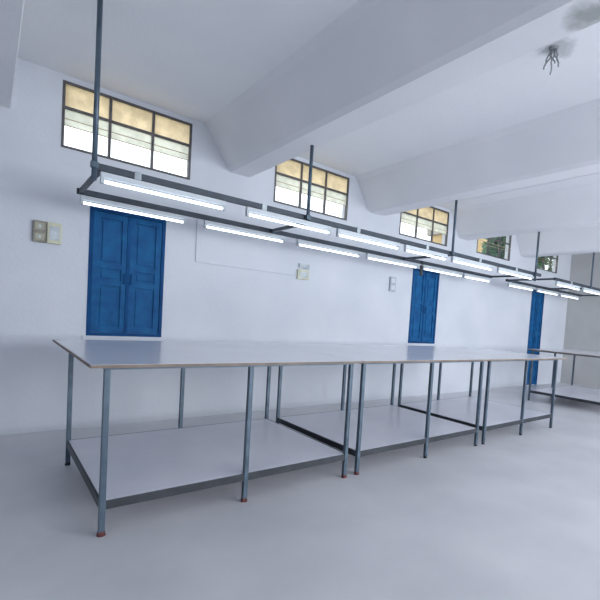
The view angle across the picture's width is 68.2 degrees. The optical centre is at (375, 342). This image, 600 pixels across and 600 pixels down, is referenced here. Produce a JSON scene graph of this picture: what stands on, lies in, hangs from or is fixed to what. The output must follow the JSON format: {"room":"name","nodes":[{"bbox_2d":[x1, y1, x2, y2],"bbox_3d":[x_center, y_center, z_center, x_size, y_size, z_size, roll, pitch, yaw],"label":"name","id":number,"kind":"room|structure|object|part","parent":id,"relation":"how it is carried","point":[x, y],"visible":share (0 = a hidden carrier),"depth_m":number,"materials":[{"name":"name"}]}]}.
{"room":"factory workshop","nodes":[
{"label":"factory workshop","id":0,"kind":"room"},
{"bbox_2d":[0,58,571,435],"bbox_3d":[-0.220,-0.723,6.370,13.100,3.200,0.120,1,4,-42],"label":"wall","id":1,"kind":"structure","parent":0,"point":[345,299],"depth_m":4.89,"materials":[{"name":"paint"}]},
{"bbox_2d":[0,0,24,107],"bbox_3d":[-0.119,-1.791,-0.035,0.590,0.440,9.359,1,4,-42],"label":"beam","id":2,"kind":"structure","parent":1,"relation":"attached to","point":[11,11],"depth_m":2.69,"materials":[{"name":"paint"}]},
{"bbox_2d":[33,220,46,242],"bbox_3d":[-2.939,-0.973,3.807,0.093,0.185,0.037,1,4,-42],"label":"box","id":3,"kind":"object","parent":1,"relation":"attached to","point":[39,227],"visible":1,"depth_m":3.80,"materials":[{"name":"white plastic"}]},
{"bbox_2d":[35,233,43,240],"bbox_3d":[-2.934,-0.926,3.800,0.065,0.059,0.004,1,4,-42],"label":"switch plate","id":4,"kind":"object","parent":3,"relation":"attached to","point":[38,236],"depth_m":3.80,"materials":[{"name":"beige plastic"}]},
{"bbox_2d":[35,222,44,229],"bbox_3d":[-2.928,-1.018,3.796,0.065,0.059,0.004,1,4,-42],"label":"switch plate","id":5,"kind":"object","parent":3,"relation":"attached to","point":[38,225],"depth_m":3.79,"materials":[{"name":"beige plastic"}]},
{"bbox_2d":[47,222,61,244],"bbox_3d":[-2.861,-0.971,3.877,0.104,0.185,0.037,1,4,-42],"label":"switchboard","id":6,"kind":"object","parent":1,"relation":"attached to","point":[54,230],"visible":1,"depth_m":3.87,"materials":[{"name":"beige plastic"}]},
{"bbox_2d":[49,226,59,240],"bbox_3d":[-2.853,-0.970,3.868,0.073,0.118,0.004,1,4,-42],"label":"switch plate","id":7,"kind":"object","parent":6,"relation":"attached to","point":[54,231],"depth_m":3.87,"materials":[{"name":"white plastic"}]},
{"bbox_2d":[82,335,163,340],"bbox_3d":[-2.489,-0.035,4.331,0.725,0.049,0.012,1,4,-42],"label":"trim","id":8,"kind":"structure","parent":1,"relation":"attached to","point":[83,336],"depth_m":4.31,"materials":[{"name":"paint"}]},
{"bbox_2d":[86,206,165,336],"bbox_3d":[-2.465,-0.667,4.320,0.665,1.212,0.077,1,4,-42],"label":"window","id":9,"kind":"structure","parent":1,"relation":"in","point":[126,257],"depth_m":4.29,"materials":[{"name":"blue paint"}]},
{"bbox_3d":[-2.599,-0.351,4.235,0.196,0.408,0.018,1,4,-42],"label":"panel","id":10,"kind":"part","parent":9,"relation":"part of","materials":[{"name":"blue paint"}]},
{"bbox_2d":[90,210,127,332],"bbox_3d":[-2.577,-0.669,4.219,0.298,1.148,0.030,1,4,-42],"label":"shutter","id":11,"kind":"object","parent":9,"relation":"attached to","point":[108,228],"depth_m":4.20,"materials":[{"name":"blue paint"}]},
{"bbox_3d":[-2.578,-0.658,4.219,0.196,0.114,0.018,1,4,-42],"label":"panel","id":12,"kind":"part","parent":9,"relation":"part of","materials":[{"name":"blue paint"}]},
{"bbox_3d":[-2.556,-0.976,4.203,0.196,0.431,0.018,1,4,-42],"label":"panel","id":13,"kind":"part","parent":9,"relation":"part of","materials":[{"name":"blue paint"}]},
{"bbox_3d":[-2.373,-0.346,4.437,0.196,0.408,0.018,1,4,-42],"label":"panel","id":14,"kind":"part","parent":9,"relation":"part of","materials":[{"name":"blue paint"}]},
{"bbox_3d":[-2.352,-0.653,4.422,0.196,0.114,0.018,1,4,-42],"label":"panel","id":15,"kind":"part","parent":9,"relation":"part of","materials":[{"name":"blue paint"}]},
{"bbox_2d":[127,217,161,333],"bbox_3d":[-2.351,-0.664,4.421,0.298,1.148,0.030,1,4,-42],"label":"shutter","id":16,"kind":"object","parent":9,"relation":"attached to","point":[144,234],"depth_m":4.41,"materials":[{"name":"blue paint"}]},
{"bbox_3d":[-2.330,-0.971,4.406,0.196,0.431,0.018,1,4,-42],"label":"panel","id":17,"kind":"part","parent":9,"relation":"part of","materials":[{"name":"blue paint"}]},
{"bbox_2d":[61,80,192,179],"bbox_3d":[-2.374,-2.026,4.242,1.117,0.583,0.038,1,4,-42],"label":"window","id":18,"kind":"structure","parent":1,"relation":"in","point":[119,120],"depth_m":4.20,"materials":[{"name":"glass"}]},
{"bbox_3d":[-2.636,-2.205,3.988,0.340,0.195,0.004,1,4,-42],"label":"pane","id":19,"kind":"part","parent":18,"relation":"part of","materials":[{"name":"beige glass"}]},
{"bbox_3d":[-2.370,-1.993,4.236,1.075,0.008,0.008,1,4,-42],"label":"guard rod","id":20,"kind":"part","parent":18,"relation":"part of","materials":[{"name":"grey metal"}]},
{"bbox_3d":[-2.374,-1.933,4.239,1.075,0.008,0.008,1,4,-42],"label":"guard rod","id":21,"kind":"part","parent":18,"relation":"part of","materials":[{"name":"grey metal"}]},
{"bbox_3d":[-2.363,-2.198,4.233,0.350,0.195,0.004,1,4,-42],"label":"pane","id":22,"kind":"part","parent":18,"relation":"part of","materials":[{"name":"beige glass"}]},
{"bbox_3d":[-2.089,-2.192,4.478,0.340,0.195,0.004,1,4,-42],"label":"pane","id":23,"kind":"part","parent":18,"relation":"part of","materials":[{"name":"beige glass"}]},
{"bbox_2d":[195,219,296,275],"bbox_3d":[-1.464,-1.104,5.126,1.265,0.485,0.014,1,4,-42],"label":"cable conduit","id":24,"kind":"object","parent":1,"relation":"attached to","point":[198,220],"visible":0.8,"depth_m":4.83,"materials":[{"name":"white plastic"}]},
{"bbox_2d":[297,269,308,279],"bbox_3d":[-0.929,-0.874,5.613,0.170,0.120,0.037,1,4,-42],"label":"switchboard","id":25,"kind":"object","parent":1,"relation":"attached to","point":[301,274],"visible":1,"depth_m":5.60,"materials":[{"name":"beige plastic"}]},
{"bbox_2d":[300,271,307,277],"bbox_3d":[-0.921,-0.873,5.604,0.119,0.077,0.004,1,4,-42],"label":"switch plate","id":26,"kind":"object","parent":25,"relation":"attached to","point":[303,274],"depth_m":5.60,"materials":[{"name":"white plastic"}]},
{"bbox_2d":[299,263,309,268],"bbox_3d":[-0.914,-0.986,5.614,0.150,0.055,0.037,1,4,-42],"label":"box","id":27,"kind":"object","parent":1,"relation":"attached to","point":[306,266],"visible":1,"depth_m":5.60,"materials":[{"name":"grey plastic"}]},
{"bbox_2d":[273,158,349,220],"bbox_3d":[-0.805,-1.990,5.647,1.129,0.583,0.038,1,4,-42],"label":"window","id":28,"kind":"structure","parent":1,"relation":"in","point":[292,174],"depth_m":5.64,"materials":[{"name":"glass"}]},
{"bbox_3d":[-1.070,-2.168,5.391,0.344,0.195,0.004,1,4,-42],"label":"pane","id":29,"kind":"part","parent":28,"relation":"part of","materials":[{"name":"beige glass"}]},
{"bbox_3d":[-0.805,-1.897,5.644,1.087,0.008,0.008,1,4,-42],"label":"guard rod","id":30,"kind":"part","parent":28,"relation":"part of","materials":[{"name":"grey metal"}]},
{"bbox_3d":[-0.801,-1.956,5.641,1.087,0.008,0.008,1,4,-42],"label":"guard rod","id":31,"kind":"part","parent":28,"relation":"part of","materials":[{"name":"grey metal"}]},
{"bbox_3d":[-0.793,-2.162,5.638,0.354,0.195,0.004,1,4,-42],"label":"pane","id":32,"kind":"part","parent":28,"relation":"part of","materials":[{"name":"beige glass"}]},
{"bbox_3d":[-0.517,-2.155,5.886,0.344,0.195,0.004,1,4,-42],"label":"pane","id":33,"kind":"part","parent":28,"relation":"part of","materials":[{"name":"beige glass"}]},
{"bbox_2d":[389,277,395,291],"bbox_3d":[0.270,-0.896,6.681,0.120,0.220,0.037,1,4,-42],"label":"switchboard","id":34,"kind":"object","parent":1,"relation":"attached to","point":[392,280],"visible":1,"depth_m":6.66,"materials":[{"name":"grey plastic"}]},
{"bbox_2d":[204,0,599,177],"bbox_3d":[1.468,-1.754,1.386,0.590,0.440,9.359,1,4,-42],"label":"beam","id":35,"kind":"structure","parent":1,"relation":"attached to","point":[378,59],"depth_m":2.91,"materials":[{"name":"paint"}]},
{"bbox_2d":[406,343,435,345],"bbox_3d":[0.776,0.041,7.256,0.719,0.049,0.012,1,4,-42],"label":"trim","id":36,"kind":"structure","parent":1,"relation":"attached to","point":[407,344],"depth_m":7.21,"materials":[{"name":"paint"}]},
{"bbox_2d":[408,268,439,343],"bbox_3d":[0.801,-0.591,7.245,0.659,1.212,0.077,1,4,-42],"label":"window","id":37,"kind":"structure","parent":1,"relation":"in","point":[425,288],"depth_m":7.23,"materials":[{"name":"blue paint"}]},
{"bbox_3d":[0.668,-0.276,7.160,0.192,0.408,0.018,1,4,-42],"label":"panel","id":38,"kind":"part","parent":37,"relation":"part of","materials":[{"name":"blue paint"}]},
{"bbox_2d":[409,270,425,340],"bbox_3d":[0.689,-0.594,7.144,0.294,1.148,0.030,1,4,-42],"label":"shutter","id":39,"kind":"object","parent":37,"relation":"attached to","point":[418,293],"depth_m":7.14,"materials":[{"name":"blue paint"}]},
{"bbox_3d":[0.689,-0.582,7.144,0.192,0.114,0.018,1,4,-42],"label":"panel","id":40,"kind":"part","parent":37,"relation":"part of","materials":[{"name":"blue paint"}]},
{"bbox_3d":[0.710,-0.900,7.129,0.192,0.431,0.018,1,4,-42],"label":"panel","id":41,"kind":"part","parent":37,"relation":"part of","materials":[{"name":"blue paint"}]},
{"bbox_3d":[0.891,-0.270,7.360,0.192,0.408,0.018,1,4,-42],"label":"panel","id":42,"kind":"part","parent":37,"relation":"part of","materials":[{"name":"blue paint"}]},
{"bbox_3d":[0.912,-0.577,7.345,0.192,0.114,0.018,1,4,-42],"label":"panel","id":43,"kind":"part","parent":37,"relation":"part of","materials":[{"name":"blue paint"}]},
{"bbox_2d":[422,273,437,341],"bbox_3d":[0.913,-0.588,7.344,0.294,1.148,0.030,1,4,-42],"label":"shutter","id":44,"kind":"object","parent":37,"relation":"attached to","point":[430,292],"depth_m":7.34,"materials":[{"name":"blue paint"}]},
{"bbox_3d":[0.934,-0.895,7.329,0.192,0.431,0.018,1,4,-42],"label":"panel","id":45,"kind":"part","parent":37,"relation":"part of","materials":[{"name":"blue paint"}]},
{"bbox_2d":[399,206,449,246],"bbox_3d":[0.811,-1.952,7.094,1.161,0.583,0.038,1,4,-42],"label":"window","id":46,"kind":"structure","parent":1,"relation":"in","point":[431,218],"depth_m":7.14,"materials":[{"name":"glass"}]},
{"bbox_3d":[0.538,-2.131,6.831,0.355,0.195,0.004,1,4,-42],"label":"pane","id":47,"kind":"part","parent":46,"relation":"part of","materials":[{"name":"beige glass"}]},
{"bbox_3d":[0.823,-2.124,7.086,0.365,0.195,0.004,1,4,-42],"label":"pane","id":48,"kind":"part","parent":46,"relation":"part of","materials":[{"name":"beige glass"}]},
{"bbox_3d":[1.108,-2.118,7.340,0.355,0.195,0.004,1,4,-42],"label":"pane","id":49,"kind":"part","parent":46,"relation":"part of","materials":[{"name":"beige glass"}]},
{"bbox_2d":[355,98,599,215],"bbox_3d":[3.024,-1.718,2.780,0.590,0.440,9.359,1,4,-42],"label":"beam","id":50,"kind":"structure","parent":1,"relation":"attached to","point":[565,143],"depth_m":4.59,"materials":[{"name":"paint"}]},
{"bbox_2d":[383,172,599,215],"bbox_3d":[3.125,-1.520,3.080,0.030,0.030,9.041,1,4,-42],"label":"conduit","id":51,"kind":"object","parent":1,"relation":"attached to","point":[598,172],"visible":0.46,"depth_m":4.88,"materials":[{"name":"white plastic"}]},
{"bbox_2d":[476,235,511,260],"bbox_3d":[2.309,-1.934,8.434,1.140,0.550,0.038,1,4,-42],"label":"window","id":52,"kind":"structure","parent":1,"relation":"in","point":[510,236],"depth_m":8.55,"materials":[{"name":"grey metal"}]},
{"bbox_2d":[450,182,599,239],"bbox_3d":[4.588,-1.681,4.181,0.590,0.440,9.359,1,4,-42],"label":"beam","id":53,"kind":"structure","parent":1,"relation":"attached to","point":[578,206],"depth_m":6.51,"materials":[{"name":"paint"}]},
{"bbox_2d":[527,290,544,384],"bbox_3d":[3.560,-0.099,9.763,0.560,2.130,0.077,1,4,-42],"label":"door","id":54,"kind":"structure","parent":1,"relation":"in","point":[537,300],"depth_m":9.76,"materials":[{"name":"blue paint"}]},
{"bbox_3d":[3.417,0.626,9.715,0.155,0.561,0.018,1,4,-42],"label":"panel","id":55,"kind":"part","parent":54,"relation":"part of","materials":[{"name":"blue paint"}]},
{"bbox_3d":[3.456,0.066,9.687,0.155,0.481,0.018,1,4,-42],"label":"panel","id":56,"kind":"part","parent":54,"relation":"part of","materials":[{"name":"blue paint"}]},
{"bbox_3d":[3.504,-0.650,9.651,0.155,0.874,0.018,1,4,-42],"label":"panel","id":57,"kind":"part","parent":54,"relation":"part of","materials":[{"name":"blue paint"}]},
{"bbox_3d":[3.604,0.630,9.883,0.155,0.561,0.018,1,4,-42],"label":"panel","id":58,"kind":"part","parent":54,"relation":"part of","materials":[{"name":"blue paint"}]},
{"bbox_3d":[3.643,0.071,9.855,0.155,0.481,0.018,1,4,-42],"label":"panel","id":59,"kind":"part","parent":54,"relation":"part of","materials":[{"name":"blue paint"}]},
{"bbox_3d":[3.691,-0.645,9.819,0.155,0.874,0.018,1,4,-42],"label":"panel","id":60,"kind":"part","parent":54,"relation":"part of","materials":[{"name":"blue paint"}]},
{"bbox_2d":[537,255,558,273],"bbox_3d":[3.911,-1.897,9.868,0.960,0.550,0.038,1,4,-42],"label":"window","id":61,"kind":"structure","parent":1,"relation":"in","point":[550,257],"depth_m":9.97,"materials":[{"name":"grey metal"}]},
{"bbox_2d":[516,225,599,257],"bbox_3d":[6.153,-1.645,5.581,0.590,0.440,9.359,1,4,-42],"label":"beam","id":62,"kind":"structure","parent":1,"relation":"attached to","point":[583,240],"depth_m":8.33,"materials":[{"name":"paint"}]},
{"bbox_2d":[0,382,599,599],"bbox_3d":[2.813,1.337,2.929,13.500,0.150,9.761,1,4,-42],"label":"floor","id":63,"kind":"structure","parent":0,"point":[511,516],"depth_m":2.52,"materials":[{"name":"grey concrete"}]},
{"bbox_2d":[53,339,363,536],"bbox_3d":[-1.305,0.507,3.321,1.746,0.905,1.643,1,4,-42],"label":"table","id":64,"kind":"object","parent":63,"relation":"on","point":[118,470],"visible":1,"depth_m":2.99,"materials":[{"name":"white laminate"}]},
{"bbox_3d":[-2.237,0.459,3.182,0.029,0.853,0.029,1,4,-42],"label":"leg","id":65,"kind":"part","parent":64,"relation":"part of","materials":[{"name":"metal"}]},
{"bbox_3d":[-1.399,0.563,2.243,0.029,0.853,0.029,1,4,-42],"label":"leg","id":66,"kind":"part","parent":64,"relation":"part of","materials":[{"name":"metal"}]},
{"bbox_3d":[-1.650,0.472,3.707,0.029,0.853,0.029,1,4,-42],"label":"leg","id":67,"kind":"part","parent":64,"relation":"part of","materials":[{"name":"metal"}]},
{"bbox_2d":[69,419,342,499],"bbox_3d":[-1.241,0.791,3.258,1.596,0.014,1.261,1,4,-42],"label":"shelf","id":68,"kind":"object","parent":64,"relation":"attached to","point":[157,463],"depth_m":3.04,"materials":[{"name":"grey laminate"}]},
{"bbox_3d":[-1.242,0.807,3.259,1.621,0.044,1.286,1,4,-42],"label":"shelf frame","id":69,"kind":"part","parent":64,"relation":"part of","materials":[{"name":"paint"}]},
{"bbox_3d":[-1.194,0.091,3.223,1.626,0.018,1.291,1,4,-42],"label":"frame","id":70,"kind":"part","parent":64,"relation":"part of","materials":[{"name":"metal"}]},
{"bbox_3d":[-0.812,0.576,2.769,0.029,0.853,0.029,1,4,-42],"label":"leg","id":71,"kind":"part","parent":64,"relation":"part of","materials":[{"name":"metal"}]},
{"bbox_3d":[-1.047,0.486,4.247,0.029,0.853,0.029,1,4,-42],"label":"leg","id":72,"kind":"part","parent":64,"relation":"part of","materials":[{"name":"metal"}]},
{"bbox_3d":[-0.210,0.590,3.309,0.029,0.853,0.029,1,4,-42],"label":"leg","id":73,"kind":"part","parent":64,"relation":"part of","materials":[{"name":"metal"}]},
{"bbox_2d":[265,343,492,474],"bbox_3d":[-0.018,0.537,4.474,1.710,0.905,1.643,1,4,-42],"label":"table","id":74,"kind":"object","parent":63,"relation":"on","point":[378,429],"visible":0.85,"depth_m":4.18,"materials":[{"name":"white laminate"}]},
{"bbox_3d":[-0.954,0.489,4.330,0.029,0.853,0.029,1,4,-42],"label":"leg","id":75,"kind":"part","parent":74,"relation":"part of","materials":[{"name":"metal"}]},
{"bbox_3d":[-0.352,0.503,4.869,0.029,0.853,0.029,1,4,-42],"label":"leg","id":76,"kind":"part","parent":74,"relation":"part of","materials":[{"name":"metal"}]},
{"bbox_3d":[-0.117,0.593,3.392,0.029,0.853,0.029,1,4,-42],"label":"leg","id":77,"kind":"part","parent":74,"relation":"part of","materials":[{"name":"metal"}]},
{"bbox_3d":[0.035,0.837,4.403,1.607,0.044,1.286,1,4,-42],"label":"shelf frame","id":78,"kind":"part","parent":74,"relation":"part of","materials":[{"name":"paint"}]},
{"bbox_2d":[280,405,475,450],"bbox_3d":[0.036,0.821,4.402,1.582,0.014,1.261,1,4,-42],"label":"shelf","id":79,"kind":"object","parent":74,"relation":"attached to","point":[387,427],"depth_m":4.21,"materials":[{"name":"grey laminate"}]},
{"bbox_3d":[0.225,0.516,5.386,0.029,0.853,0.029,1,4,-42],"label":"leg","id":80,"kind":"part","parent":74,"relation":"part of","materials":[{"name":"metal"}]},
{"bbox_3d":[0.084,0.120,4.367,1.612,0.018,1.291,1,4,-42],"label":"frame","id":81,"kind":"part","parent":74,"relation":"part of","materials":[{"name":"metal"}]},
{"bbox_3d":[0.485,0.607,3.931,0.029,0.853,0.029,1,4,-42],"label":"leg","id":82,"kind":"part","parent":74,"relation":"part of","materials":[{"name":"metal"}]},
{"bbox_3d":[1.063,0.620,4.448,0.029,0.853,0.029,1,4,-42],"label":"leg","id":83,"kind":"part","parent":74,"relation":"part of","materials":[{"name":"metal"}]},
{"bbox_2d":[386,345,567,444],"bbox_3d":[1.256,0.567,5.615,1.708,0.905,1.643,1,4,-42],"label":"table","id":84,"kind":"object","parent":63,"relation":"on","point":[493,415],"visible":0.84,"depth_m":5.34,"materials":[{"name":"white laminate"}]},
{"bbox_3d":[0.323,0.518,5.474,0.029,0.853,0.029,1,4,-42],"label":"leg","id":85,"kind":"part","parent":84,"relation":"part of","materials":[{"name":"metal"}]},
{"bbox_3d":[0.886,0.531,5.978,0.029,0.853,0.029,1,4,-42],"label":"leg","id":86,"kind":"part","parent":84,"relation":"part of","materials":[{"name":"metal"}]},
{"bbox_3d":[1.433,0.544,6.468,0.029,0.853,0.029,1,4,-42],"label":"leg","id":87,"kind":"part","parent":84,"relation":"part of","materials":[{"name":"metal"}]},
{"bbox_2d":[401,396,549,425],"bbox_3d":[1.279,0.850,5.515,1.489,0.014,1.261,1,4,-42],"label":"shelf","id":88,"kind":"object","parent":84,"relation":"attached to","point":[462,410],"depth_m":5.35,"materials":[{"name":"grey laminate"}]},
{"bbox_3d":[1.278,0.866,5.516,1.514,0.044,1.286,1,4,-42],"label":"shelf frame","id":89,"kind":"part","parent":84,"relation":"part of","materials":[{"name":"paint"}]},
{"bbox_3d":[1.161,0.622,4.536,0.029,0.853,0.029,1,4,-42],"label":"leg","id":90,"kind":"part","parent":84,"relation":"part of","materials":[{"name":"metal"}]},
{"bbox_3d":[1.327,0.149,5.480,1.519,0.018,1.291,1,4,-42],"label":"frame","id":91,"kind":"part","parent":84,"relation":"part of","materials":[{"name":"metal"}]},
{"bbox_3d":[1.723,0.635,5.040,0.029,0.853,0.029,1,4,-42],"label":"leg","id":92,"kind":"part","parent":84,"relation":"part of","materials":[{"name":"metal"}]},
{"bbox_3d":[2.271,0.648,5.530,0.029,0.853,0.029,1,4,-42],"label":"leg","id":93,"kind":"part","parent":84,"relation":"part of","materials":[{"name":"metal"}]},
{"bbox_2d":[527,349,599,404],"bbox_3d":[3.795,0.634,7.728,1.866,0.905,1.403,1,4,-42],"label":"table","id":94,"kind":"object","parent":63,"relation":"on","point":[571,392],"visible":0.94,"depth_m":7.61,"materials":[{"name":"white laminate"}]},
{"bbox_3d":[2.737,0.575,7.636,0.029,0.853,0.029,1,4,-42],"label":"leg","id":95,"kind":"part","parent":94,"relation":"part of","materials":[{"name":"metal"}]},
{"bbox_3d":[3.363,0.589,8.196,0.029,0.853,0.029,1,4,-42],"label":"leg","id":96,"kind":"part","parent":94,"relation":"part of","materials":[{"name":"metal"}]},
{"bbox_3d":[3.763,0.923,7.741,1.704,0.044,1.286,1,4,-42],"label":"shelf frame","id":97,"kind":"part","parent":94,"relation":"part of","materials":[{"name":"paint"}]},
{"bbox_3d":[3.811,0.207,7.705,1.709,0.018,1.291,1,4,-42],"label":"frame","id":98,"kind":"part","parent":94,"relation":"part of","materials":[{"name":"metal"}]},
{"bbox_2d":[533,385,599,401],"bbox_3d":[3.764,0.908,7.740,1.679,0.014,1.261,1,4,-42],"label":"shelf","id":99,"kind":"object","parent":94,"relation":"attached to","point":[571,392],"depth_m":7.57,"materials":[{"name":"grey laminate"}]},
{"bbox_3d":[3.989,0.604,8.756,0.029,0.853,0.029,1,4,-42],"label":"leg","id":100,"kind":"part","parent":94,"relation":"part of","materials":[{"name":"metal"}]},
{"bbox_2d":[18,0,599,208],"bbox_3d":[3.040,-2.002,2.762,13.500,0.150,9.761,1,4,-42],"label":"ceiling","id":101,"kind":"structure","parent":0,"point":[191,59],"depth_m":3.50,"materials":[{"name":"paint"}]},
{"bbox_2d":[76,0,540,282],"bbox_3d":[0.117,-1.648,5.247,6.127,1.200,0.984,1,4,-42],"label":"light frame","id":102,"kind":"object","parent":101,"relation":"hanging from","point":[96,167],"depth_m":4.04,"materials":[{"name":"grey metal"}]},
{"bbox_3d":[-2.147,-1.187,3.912,0.850,0.076,0.040,1,4,-42],"label":"tube light","id":103,"kind":"part","parent":102,"relation":"part of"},
{"bbox_3d":[-1.540,-1.112,3.238,0.870,0.076,0.040,1,4,-42],"label":"tube light","id":104,"kind":"part","parent":102,"relation":"part of","materials":[{"name":"white plastic"}]},
{"bbox_3d":[-1.363,-1.169,4.614,0.900,0.076,0.040,1,4,-42],"label":"tube light","id":105,"kind":"part","parent":102,"relation":"part of","materials":[{"name":"white plastic"}]},
{"bbox_3d":[-0.212,-1.208,5.637,6.082,0.046,0.036,1,4,-42],"label":"rail","id":106,"kind":"part","parent":102,"relation":"part of","materials":[{"name":"grey metal"}]},
{"bbox_3d":[-0.758,-1.094,3.938,0.870,0.076,0.040,1,4,-42],"label":"tube light","id":107,"kind":"part","parent":102,"relation":"part of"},
{"bbox_3d":[0.392,-1.133,4.961,6.082,0.046,0.036,1,4,-42],"label":"rail","id":108,"kind":"part","parent":102,"relation":"part of","materials":[{"name":"grey metal"}]},
{"bbox_3d":[-0.551,-1.150,5.341,0.940,0.076,0.040,1,4,-42],"label":"tube light","id":109,"kind":"part","parent":102,"relation":"part of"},
{"bbox_3d":[-0.055,-1.078,4.568,0.860,0.076,0.040,1,4,-42],"label":"tube light","id":110,"kind":"part","parent":102,"relation":"part of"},
{"bbox_3d":[0.249,-1.131,6.058,0.970,0.076,0.040,1,4,-42],"label":"tube light","id":111,"kind":"part","parent":102,"relation":"part of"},
{"bbox_2d":[419,261,422,275],"bbox_3d":[0.671,-1.087,6.394,0.068,0.210,0.030,1,4,-42],"label":"switch","id":112,"kind":"object","parent":102,"relation":"hanging from","point":[421,265],"visible":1,"depth_m":6.38,"materials":[{"name":"black plastic"}]},
{"bbox_3d":[0.611,-1.062,5.165,0.740,0.076,0.040,1,4,-42],"label":"tube light","id":113,"kind":"part","parent":102,"relation":"part of","materials":[{"name":"white plastic"}]},
{"bbox_3d":[1.061,-1.113,6.785,0.950,0.076,0.040,1,4,-42],"label":"tube light","id":114,"kind":"part","parent":102,"relation":"part of","materials":[{"name":"white plastic"}]},
{"bbox_3d":[1.304,-1.046,5.785,0.900,0.076,0.040,1,4,-42],"label":"tube light","id":115,"kind":"part","parent":102,"relation":"part of","materials":[{"name":"white plastic"}]},
{"bbox_3d":[1.732,-1.097,7.385,0.750,0.076,0.040,1,4,-42],"label":"tube light","id":116,"kind":"part","parent":102,"relation":"part of","materials":[{"name":"white plastic"}]},
{"bbox_3d":[2.097,-1.028,6.495,0.950,0.076,0.040,1,4,-42],"label":"tube light","id":117,"kind":"part","parent":102,"relation":"part of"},
{"bbox_2d":[543,45,558,74],"bbox_3d":[1.249,-1.984,3.048,0.084,0.155,0.110,3,3,-15],"label":"wires","id":118,"kind":"object","parent":101,"relation":"hanging from","point":[553,48],"visible":1,"depth_m":3.04,"materials":[{"name":"grey plastic"}]},
{"bbox_2d":[505,253,599,299],"bbox_3d":[3.948,-1.567,8.678,3.200,1.184,0.984,1,4,-42],"label":"light frame","id":119,"kind":"object","parent":101,"relation":"hanging from","point":[517,281],"depth_m":8.24,"materials":[{"name":"grey metal"}]},
{"bbox_3d":[2.800,-1.072,8.343,0.900,0.076,0.040,1,4,-42],"label":"tube light","id":120,"kind":"part","parent":119,"relation":"part of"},
{"bbox_3d":[3.602,-1.119,9.053,3.200,0.046,0.036,1,4,-42],"label":"rail","id":121,"kind":"part","parent":119,"relation":"part of","materials":[{"name":"grey metal"}]},
{"bbox_3d":[3.590,-1.054,9.050,0.900,0.076,0.040,1,4,-42],"label":"tube light","id":122,"kind":"part","parent":119,"relation":"part of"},
{"bbox_3d":[3.405,-0.997,7.666,0.900,0.076,0.040,1,4,-42],"label":"tube light","id":123,"kind":"part","parent":119,"relation":"part of","materials":[{"name":"white plastic"}]},
{"bbox_3d":[4.357,-1.036,9.737,0.900,0.076,0.040,1,4,-42],"label":"tube light","id":124,"kind":"part","parent":119,"relation":"part of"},
{"bbox_3d":[4.206,-1.044,8.377,3.200,0.046,0.036,1,4,-42],"label":"rail","id":125,"kind":"part","parent":119,"relation":"part of","materials":[{"name":"grey metal"}]},
{"bbox_3d":[4.194,-0.979,8.373,0.900,0.076,0.040,1,4,-42],"label":"tube light","id":126,"kind":"part","parent":119,"relation":"part of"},
{"bbox_2d":[560,253,599,387],"bbox_3d":[7.879,-0.217,7.281,0.200,3.200,9.761,1,4,-42],"label":"wall","id":127,"kind":"structure","parent":0,"point":[582,326],"depth_m":10.38,"materials":[{"name":"paint"}]},
{"label":"outside","id":128,"kind":"structure","parent":0,"visible":0},
{"bbox_3d":[-10.466,-0.880,34.681,90.000,0.100,54.839,1,4,-42],"label":"ground","id":129,"kind":"structure","parent":128,"visible":0},
{"bbox_2d":[427,230,487,251],"bbox_3d":[4.237,-1.648,17.383,4.400,5.150,2.350,1,4,-42],"label":"building","id":130,"kind":"structure","parent":129,"relation":"on","point":[437,237],"depth_m":16.31,"materials":[{"name":"concrete"}]},
{"bbox_2d":[481,236,545,267],"bbox_3d":[4.202,-1.305,13.434,2.172,4.865,2.169,1,4,-42],"label":"tree","id":131,"kind":"object","parent":129,"relation":"on","point":[493,251],"visible":0.18,"depth_m":12.96,"materials":[{"name":"green plant"}]},
{"bbox_2d":[539,256,552,270],"bbox_3d":[9.117,-2.419,21.105,5.272,6.987,5.220,1,4,-42],"label":"tree","id":132,"kind":"object","parent":129,"relation":"on","point":[546,258],"visible":0.03,"depth_m":20.60,"materials":[{"name":"green plant"}]}
]}

